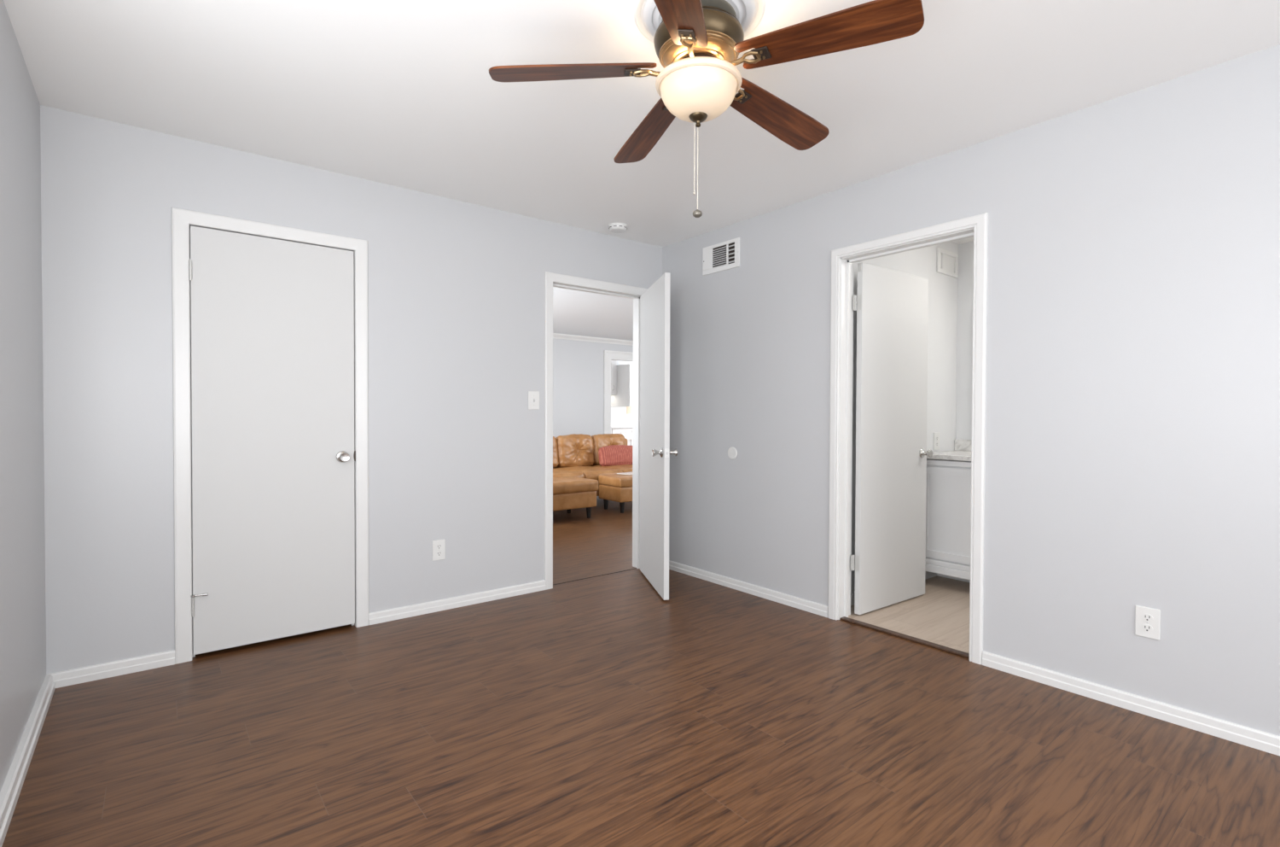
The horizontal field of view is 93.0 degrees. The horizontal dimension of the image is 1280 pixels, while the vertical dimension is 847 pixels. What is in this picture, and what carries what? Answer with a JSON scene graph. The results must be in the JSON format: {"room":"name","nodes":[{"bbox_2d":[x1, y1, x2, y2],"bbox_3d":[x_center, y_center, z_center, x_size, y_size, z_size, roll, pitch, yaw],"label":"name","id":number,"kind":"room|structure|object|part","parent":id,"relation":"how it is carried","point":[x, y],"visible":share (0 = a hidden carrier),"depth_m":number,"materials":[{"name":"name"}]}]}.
{"room":"empty bedroom","nodes":[
{"label":"empty bedroom","id":0,"kind":"room"},
{"bbox_2d":[0,0,46,791],"bbox_3d":[-0.572,-0.060,0.069,0.120,2.440,6.262,0,1,-39],"label":"wall","id":1,"kind":"structure","parent":0,"point":[22,540],"depth_m":2.06,"materials":[{"name":"grey paint"}]},
{"bbox_2d":[0,674,54,846],"bbox_3d":[-0.555,1.127,0.179,0.028,0.063,6.140,0,1,-39],"label":"baseboard","id":2,"kind":"structure","parent":1,"relation":"attached to","point":[9,793],"depth_m":1.97,"materials":[{"name":"white paint"}]},
{"bbox_2d":[40,104,662,673],"bbox_3d":[1.415,-0.136,5.716,10.677,2.440,0.120,0,1,-38],"label":"wall","id":3,"kind":"structure","parent":0,"point":[456,288],"depth_m":3.09,"materials":[{"name":"grey paint"}]},
{"bbox_2d":[171,207,368,663],"bbox_3d":[-1.844,0.058,3.093,0.848,2.107,0.184,0,1,-38],"label":"door","id":4,"kind":"structure","parent":3,"relation":"in","point":[270,389],"depth_m":3.04,"materials":[{"name":"white paint"}]},
{"bbox_3d":[-1.576,0.178,3.228,0.062,0.062,0.060,0,1,-38],"label":"knob","id":5,"kind":"part","parent":4,"relation":"part of","materials":[{"name":"silver metal"}]},
{"bbox_2d":[46,579,546,687],"bbox_3d":[-1.164,1.075,3.605,3.397,0.063,0.015,0,1,-38],"label":"baseboard","id":6,"kind":"structure","parent":3,"relation":"attached to","point":[61,678],"depth_m":3.35,"materials":[{"name":"white paint"}]},
{"bbox_2d":[432,539,445,560],"bbox_3d":[-1.188,0.747,3.585,0.076,0.118,0.008,0,1,-38],"label":"wall outlet","id":7,"kind":"object","parent":3,"relation":"attached to","point":[439,546],"visible":1,"depth_m":3.58,"materials":[{"name":"white plastic"}]},
{"bbox_2d":[436,543,442,548],"bbox_3d":[-1.186,0.726,3.582,0.034,0.028,0.003,0,1,-38],"label":"socket","id":8,"kind":"object","parent":7,"relation":"attached to","point":[438,545],"depth_m":3.58,"materials":[{"name":"grey plastic"}]},
{"bbox_2d":[436,550,442,555],"bbox_3d":[-1.186,0.767,3.583,0.034,0.028,0.003,0,1,-38],"label":"socket","id":9,"kind":"object","parent":7,"relation":"attached to","point":[438,552],"depth_m":3.58,"materials":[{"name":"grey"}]},
{"bbox_2d":[528,390,539,409],"bbox_3d":[-0.689,-0.150,3.957,0.080,0.120,0.020,0,1,-38],"label":"light switch","id":10,"kind":"object","parent":3,"relation":"attached to","point":[533,396],"visible":1,"depth_m":3.96,"materials":[{"name":"white plastic"}]},
{"bbox_2d":[544,271,677,599],"bbox_3d":[-0.102,0.050,4.072,0.906,2.107,0.843,0,1,-38],"label":"door","id":11,"kind":"structure","parent":3,"relation":"in","point":[651,451],"depth_m":4.04,"materials":[{"name":"white paint"}]},
{"bbox_3d":[-0.360,0.044,4.397,0.906,2.107,0.014,0,1,-38],"label":"casing","id":12,"kind":"part","parent":11,"relation":"part of","materials":[{"name":"white paint"}]},
{"bbox_3d":[-0.318,0.071,4.345,0.800,2.055,0.120,0,1,-38],"label":"frame","id":13,"kind":"part","parent":11,"relation":"part of","materials":[{"name":"white paint"}]},
{"bbox_3d":[0.109,0.182,3.810,0.060,0.062,0.062,0,1,-11],"label":"knob","id":14,"kind":"part","parent":11,"relation":"part of","materials":[{"name":"silver metal"}]},
{"bbox_3d":[0.167,0.183,3.760,0.026,0.056,0.001,0,1,-11],"label":"latch plate","id":15,"kind":"part","parent":11,"relation":"part of","materials":[{"name":"silver metal"}]},
{"bbox_3d":[0.202,0.183,3.828,0.060,0.062,0.062,0,1,-11],"label":"knob","id":16,"kind":"part","parent":11,"relation":"part of","materials":[{"name":"silver metal"}]},
{"bbox_2d":[552,337,633,436],"bbox_3d":[-0.949,-0.207,10.044,9.000,2.440,0.120,0,1,-38],"label":"wall","id":17,"kind":"structure","parent":0,"point":[578,365],"depth_m":9.92,"materials":[{"name":"grey paint"}]},
{"bbox_2d":[552,332,633,345],"bbox_3d":[-0.731,-1.390,10.080,8.560,0.075,0.062,0,1,-38],"label":"crown molding","id":18,"kind":"structure","parent":17,"relation":"attached to","point":[556,335],"depth_m":10.02,"materials":[{"name":"white paint"}]},
{"bbox_2d":[603,349,633,433],"bbox_3d":[0.028,-0.117,10.725,1.615,2.245,0.030,0,1,-38],"label":"door frame","id":19,"kind":"structure","parent":17,"relation":"attached to","point":[608,354],"depth_m":10.27,"materials":[{"name":"white paint"}]},
{"bbox_2d":[610,360,633,425],"bbox_3d":[-0.958,-0.256,13.355,5.100,2.440,0.120,0,1,-38],"label":"wall","id":20,"kind":"structure","parent":0,"point":[619,417],"depth_m":13.70,"materials":[{"name":"white paint"}]},
{"bbox_2d":[610,360,616,394],"bbox_3d":[-0.830,-1.012,13.125,0.625,0.760,0.375,0,1,-38],"label":"upper cabinet","id":21,"kind":"object","parent":20,"relation":"attached to","point":[613,363],"visible":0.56,"depth_m":13.14,"materials":[{"name":"white paint"}]},
{"bbox_3d":[-0.770,-1.010,12.992,0.515,0.720,0.019,0,1,-38],"label":"cabinet door","id":22,"kind":"part","parent":21,"relation":"part of","materials":[{"name":"white paint"}]},
{"bbox_2d":[610,363,633,407],"bbox_3d":[-0.144,-0.819,13.392,0.770,0.910,0.815,0,1,-38],"label":"upper cabinet","id":23,"kind":"object","parent":20,"relation":"attached to","point":[623,398],"visible":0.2,"depth_m":13.02,"materials":[{"name":"white paint"}]},
{"bbox_3d":[0.081,-0.814,13.109,0.750,0.870,0.019,0,1,-38],"label":"cabinet door","id":24,"kind":"part","parent":23,"relation":"part of","materials":[{"name":"white paint"}]},
{"bbox_2d":[1,495,1279,846],"bbox_3d":[1.116,1.122,6.267,10.877,0.106,14.200,0,1,-38],"label":"floor","id":25,"kind":"structure","parent":0,"point":[605,710],"depth_m":2.16,"materials":[{"name":"brown wood"}]},
{"bbox_2d":[552,476,598,517],"bbox_3d":[-0.949,0.838,6.781,0.826,0.444,0.608,0,1,-38],"label":"chaise ottoman","id":26,"kind":"object","parent":25,"relation":"on","point":[569,492],"visible":0.54,"depth_m":6.63,"materials":[{"name":"beige leather"}]},
{"bbox_2d":[552,476,598,494],"bbox_3d":[-0.948,0.694,6.779,0.826,0.155,0.608,0,1,-38],"label":"cushion","id":27,"kind":"object","parent":26,"relation":"on","point":[561,485],"depth_m":6.64,"materials":[{"name":"beige leather"}]},
{"bbox_3d":[-0.577,0.993,6.836,0.064,0.135,0.064,0,1,-38],"label":"leg","id":28,"kind":"part","parent":26,"relation":"part of","materials":[{"name":"black wood"}]},
{"bbox_2d":[552,433,632,495],"bbox_3d":[-0.860,0.595,8.042,2.885,0.894,1.172,0,1,-38],"label":"sectional sofa","id":29,"kind":"object","parent":25,"relation":"on","point":[577,455],"visible":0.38,"depth_m":8.19,"materials":[{"name":"beige leather"}]},
{"bbox_2d":[552,436,558,467],"bbox_3d":[-1.357,0.383,7.988,0.607,0.467,0.237,-1,-8,-41],"label":"cushion","id":30,"kind":"object","parent":29,"relation":"on","point":[555,439],"depth_m":8.07,"materials":[{"name":"beige leather"}]},
{"bbox_2d":[552,467,584,477],"bbox_3d":[-1.149,0.672,7.601,0.633,0.190,0.837,0,1,-38],"label":"seat cushion","id":31,"kind":"object","parent":29,"relation":"on","point":[557,472],"depth_m":7.42,"materials":[{"name":"beige leather"}]},
{"bbox_2d":[555,433,594,467],"bbox_3d":[-0.904,0.379,8.345,0.610,0.470,0.240,0,-8,-38],"label":"cushion","id":32,"kind":"object","parent":29,"relation":"on","point":[573,450],"depth_m":8.24,"materials":[{"name":"beige leather"}]},
{"bbox_2d":[555,465,622,482],"bbox_3d":[-0.688,0.667,7.969,0.635,0.194,0.840,0,1,-38],"label":"seat cushion","id":33,"kind":"object","parent":29,"relation":"on","point":[589,472],"depth_m":7.74,"materials":[{"name":"beige leather"}]},
{"bbox_2d":[591,433,625,465],"bbox_3d":[-0.462,0.375,8.698,0.586,0.460,0.239,0,-8,-36],"label":"cushion","id":34,"kind":"object","parent":29,"relation":"on","point":[597,440],"depth_m":8.55,"materials":[{"name":"beige leather"}]},
{"bbox_2d":[593,464,632,471],"bbox_3d":[-0.226,0.666,8.335,0.635,0.191,0.841,0,1,-38],"label":"seat cushion","id":35,"kind":"object","parent":29,"relation":"on","point":[624,468],"depth_m":8.09,"materials":[{"name":"beige leather"}]},
{"bbox_2d":[598,444,632,465],"bbox_3d":[-0.314,0.449,8.480,0.607,0.297,0.194,0,1,-39],"label":"throw pillow","id":36,"kind":"object","parent":29,"relation":"on","point":[613,454],"visible":0.8,"depth_m":8.37,"materials":[{"name":"red fabric"}]},
{"bbox_2d":[553,567,636,584],"bbox_3d":[-0.319,1.097,4.356,0.776,0.002,0.008,0,1,-38],"label":"threshold","id":37,"kind":"object","parent":25,"relation":"on","point":[636,567],"visible":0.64,"depth_m":4.35,"materials":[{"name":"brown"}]},
{"bbox_2d":[598,473,632,512],"bbox_3d":[-0.109,0.839,7.492,0.683,0.427,0.483,0,1,-38],"label":"ottoman","id":38,"kind":"object","parent":25,"relation":"on","point":[618,487],"visible":0.46,"depth_m":7.21,"materials":[{"name":"beige leather"}]},
{"bbox_3d":[-0.420,0.985,7.459,0.064,0.135,0.064,0,1,-38],"label":"leg","id":39,"kind":"part","parent":38,"relation":"part of","materials":[{"name":"black wood"}]},
{"bbox_2d":[598,473,632,487],"bbox_3d":[-0.109,0.691,7.490,0.683,0.129,0.483,0,1,-38],"label":"cushion","id":40,"kind":"object","parent":38,"relation":"on","point":[609,480],"depth_m":7.24,"materials":[{"name":"beige leather"}]},
{"bbox_3d":[-0.211,0.989,7.196,0.064,0.135,0.064,0,1,-38],"label":"leg","id":41,"kind":"part","parent":38,"relation":"part of","materials":[{"name":"black wood"}]},
{"bbox_2d":[616,471,632,474],"bbox_3d":[-0.121,0.620,7.561,0.200,0.008,0.280,1,1,40],"label":"magazine","id":42,"kind":"object","parent":38,"relation":"on","point":[631,472],"visible":0.71,"depth_m":7.50,"materials":[{"name":"white paper"}]},
{"bbox_2d":[610,427,632,445],"bbox_3d":[-1.042,0.536,12.785,1.850,0.872,0.685,0,1,-38],"label":"base cabinet","id":43,"kind":"object","parent":25,"relation":"on","point":[626,432],"visible":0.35,"depth_m":12.99,"materials":[{"name":"white paint"}]},
{"bbox_2d":[610,425,632,428],"bbox_3d":[-1.043,0.079,12.781,1.850,0.038,0.678,0,1,-38],"label":"countertop","id":44,"kind":"structure","parent":43,"relation":"on","point":[612,427],"depth_m":12.84,"materials":[{"name":"stone"}]},
{"bbox_3d":[-0.364,0.192,12.940,0.550,0.160,0.019,0,1,-38],"label":"drawer","id":45,"kind":"part","parent":43,"relation":"part of","materials":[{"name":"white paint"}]},
{"bbox_3d":[-0.365,0.577,12.945,0.550,0.590,0.019,0,1,-38],"label":"cabinet door","id":46,"kind":"part","parent":43,"relation":"part of","materials":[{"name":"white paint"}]},
{"bbox_2d":[840,616,969,657],"bbox_3d":[1.375,1.115,3.192,0.044,0.011,0.708,0,1,-38],"label":"threshold","id":47,"kind":"object","parent":25,"relation":"on","point":[844,618],"visible":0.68,"depth_m":3.15,"materials":[{"name":"brown wood"}]},
{"bbox_2d":[925,458,971,581],"bbox_3d":[2.506,0.679,3.904,0.584,0.856,1.192,0,1,-38],"label":"vanity cabinet","id":48,"kind":"object","parent":25,"relation":"on","point":[948,491],"visible":0.04,"depth_m":4.05,"materials":[{"name":"white paint"}]},
{"bbox_3d":[2.301,0.974,3.746,0.032,0.087,1.192,0,1,-38],"label":"moulding","id":49,"kind":"part","parent":48,"relation":"part of","materials":[{"name":"white paint"}]},
{"bbox_2d":[926,439,971,460],"bbox_3d":[2.512,0.187,3.890,0.588,0.116,1.208,0,1,-38],"label":"countertop","id":50,"kind":"structure","parent":48,"relation":"on","point":[962,447],"depth_m":4.16,"materials":[{"name":"white stone"}]},
{"bbox_3d":[2.305,0.272,3.740,0.024,0.036,1.187,0,1,-38],"label":"rail","id":51,"kind":"part","parent":48,"relation":"part of","materials":[{"name":"white paint"}]},
{"bbox_2d":[3,0,1279,340],"bbox_3d":[1.021,-1.416,6.262,11.000,0.100,14.020,0,1,-38],"label":"ceiling","id":52,"kind":"structure","parent":0,"point":[399,93],"depth_m":2.38,"materials":[{"name":"white paint"}]},
{"bbox_2d":[608,222,628,232],"bbox_3d":[-0.150,-1.319,4.109,0.132,0.037,0.132,0,1,-38],"label":"smoke detector","id":53,"kind":"object","parent":52,"relation":"attached to","point":[613,227],"visible":1,"depth_m":4.07,"materials":[{"name":"white plastic"}]},
{"bbox_2d":[625,406,632,413],"bbox_3d":[-0.198,-0.818,11.956,0.156,1.270,0.156,0,1,-38],"label":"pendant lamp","id":54,"kind":"object","parent":52,"relation":"hanging from","point":[629,409],"visible":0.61,"depth_m":11.89,"materials":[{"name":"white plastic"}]},
{"bbox_2d":[488,0,924,217],"bbox_3d":[0.220,-0.982,1.966,1.213,0.646,1.263,0,1,-38],"label":"ceiling fan","id":55,"kind":"object","parent":52,"relation":"hanging from","point":[699,43],"visible":1,"depth_m":1.85,"materials":[{"name":"brown wood"}]},
{"bbox_3d":[-0.209,-1.103,1.906,0.517,0.007,0.140,-4,14,-4],"label":"blade","id":56,"kind":"part","parent":55,"relation":"part of","materials":[{"name":"brown wood"}]},
{"bbox_3d":[0.039,-1.108,2.299,0.140,0.006,0.517,-14,2,-22],"label":"blade","id":57,"kind":"part","parent":55,"relation":"part of","materials":[{"name":"brown wood"}]},
{"bbox_3d":[0.089,-1.097,1.548,0.140,0.006,0.517,14,8,13],"label":"blade","id":58,"kind":"part","parent":55,"relation":"part of","materials":[{"name":"brown wood"}]},
{"bbox_3d":[0.174,-0.849,1.936,0.003,0.218,0.003,0,1,-38],"label":"pull chain","id":59,"kind":"part","parent":55,"relation":"part of","materials":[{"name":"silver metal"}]},
{"bbox_3d":[0.184,-0.812,1.936,0.003,0.264,0.003,0,1,-38],"label":"pull chain","id":60,"kind":"part","parent":55,"relation":"part of","materials":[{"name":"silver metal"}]},
{"bbox_3d":[0.186,-1.034,1.933,0.274,0.117,0.274,0,1,-38],"label":"lamp shade","id":61,"kind":"part","parent":55,"relation":"part of","materials":[{"name":"white glass"}]},
{"bbox_3d":[0.187,-1.279,1.929,0.236,0.008,0.236,0,1,-38],"label":"canopy plate","id":62,"kind":"part","parent":55,"relation":"part of","materials":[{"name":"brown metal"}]},
{"bbox_3d":[0.490,-1.105,2.185,0.517,0.006,0.140,5,-15,-40],"label":"blade","id":63,"kind":"part","parent":55,"relation":"part of","materials":[{"name":"brown wood"}]},
{"bbox_3d":[0.521,-1.098,1.721,0.517,0.006,0.140,6,-9,32],"label":"blade","id":64,"kind":"part","parent":55,"relation":"part of","materials":[{"name":"brown wood"}]},
{"bbox_2d":[850,241,958,593],"bbox_3d":[1.774,-0.112,4.150,1.660,2.440,0.120,0,1,-38],"label":"wall","id":65,"kind":"structure","parent":0,"point":[942,325],"depth_m":4.33,"materials":[{"name":"white paint"}]},
{"bbox_2d":[850,592,855,605],"bbox_3d":[1.572,1.070,3.926,0.930,0.070,0.012,0,1,-38],"label":"baseboard","id":66,"kind":"structure","parent":65,"relation":"attached to","point":[852,594],"depth_m":3.70,"materials":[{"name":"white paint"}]},
{"bbox_2d":[933,431,939,449],"bbox_3d":[2.128,0.126,4.354,0.085,0.125,0.008,0,1,-38],"label":"wall outlet","id":67,"kind":"object","parent":65,"relation":"attached to","point":[936,434],"visible":1,"depth_m":4.35,"materials":[{"name":"white plastic"}]},
{"bbox_2d":[936,247,958,278],"bbox_3d":[2.235,-1.166,4.412,0.310,0.173,0.014,0,1,-38],"label":"air vent","id":68,"kind":"object","parent":65,"relation":"in","point":[946,261],"visible":1,"depth_m":4.41,"materials":[{"name":"white metal"}]},
{"bbox_2d":[955,240,973,439],"bbox_3d":[3.126,-0.101,3.685,0.120,2.440,2.290,0,1,-38],"label":"wall","id":69,"kind":"structure","parent":0,"point":[965,279],"depth_m":4.49,"materials":[{"name":"white paint"}]},
{"bbox_2d":[954,439,971,451],"bbox_3d":[2.732,0.169,4.065,0.024,0.083,1.208,0,1,-38],"label":"backsplash","id":70,"kind":"structure","parent":69,"relation":"attached to","point":[960,445],"depth_m":4.48,"materials":[{"name":"stone"}]},
{"bbox_2d":[662,44,1279,735],"bbox_3d":[2.158,-0.083,2.234,0.120,2.440,6.260,0,1,-38],"label":"wall","id":71,"kind":"structure","parent":0,"point":[1132,388],"depth_m":2.52,"materials":[{"name":"grey paint"}]},
{"bbox_2d":[702,237,739,275],"bbox_3d":[0.551,-1.137,4.145,0.010,0.192,0.344,0,1,-38],"label":"air vent","id":72,"kind":"object","parent":71,"relation":"in","point":[724,255],"visible":1,"depth_m":4.14,"materials":[{"name":"white metal"}]},
{"bbox_2d":[727,446,737,459],"bbox_3d":[0.619,0.198,4.075,0.008,0.082,0.082,0,1,-38],"label":"blank cover plate","id":73,"kind":"object","parent":71,"relation":"attached to","point":[732,452],"visible":1,"depth_m":4.07,"materials":[{"name":"white plastic"}]},
{"bbox_2d":[827,212,988,663],"bbox_3d":[1.678,0.067,3.415,0.867,2.103,0.832,0,1,-38],"label":"door","id":74,"kind":"structure","parent":71,"relation":"in","point":[891,306],"depth_m":3.51,"materials":[{"name":"white paint"}]},
{"bbox_3d":[1.452,0.074,3.235,0.014,2.093,0.816,0,1,-38],"label":"casing","id":75,"kind":"part","parent":74,"relation":"part of","materials":[{"name":"white paint"}]},
{"bbox_3d":[1.812,0.190,3.842,0.062,0.062,0.060,0,1,-36],"label":"knob","id":76,"kind":"part","parent":74,"relation":"part of","materials":[{"name":"silver metal"}]},
{"bbox_2d":[669,559,1279,755],"bbox_3d":[2.064,1.105,2.257,0.015,0.063,6.140,0,1,-38],"label":"baseboard","id":77,"kind":"structure","parent":71,"relation":"attached to","point":[1247,736],"depth_m":2.50,"materials":[{"name":"white paint"}]},
{"bbox_2d":[1134,605,1160,639],"bbox_3d":[1.979,0.776,2.366,0.008,0.118,0.076,0,1,-38],"label":"wall outlet","id":78,"kind":"object","parent":71,"relation":"attached to","point":[1147,619],"visible":1,"depth_m":2.36,"materials":[{"name":"white plastic"}]},
{"bbox_2d":[1141,613,1152,621],"bbox_3d":[1.977,0.755,2.365,0.003,0.028,0.034,0,1,-38],"label":"socket","id":79,"kind":"object","parent":78,"relation":"attached to","point":[1145,617],"depth_m":2.36,"materials":[{"name":"white plastic"}]},
{"bbox_2d":[1141,623,1152,631],"bbox_3d":[1.977,0.796,2.365,0.003,0.028,0.034,0,1,-38],"label":"socket","id":80,"kind":"object","parent":78,"relation":"attached to","point":[1145,627],"depth_m":2.36,"materials":[{"name":"white plastic"}]}
]}

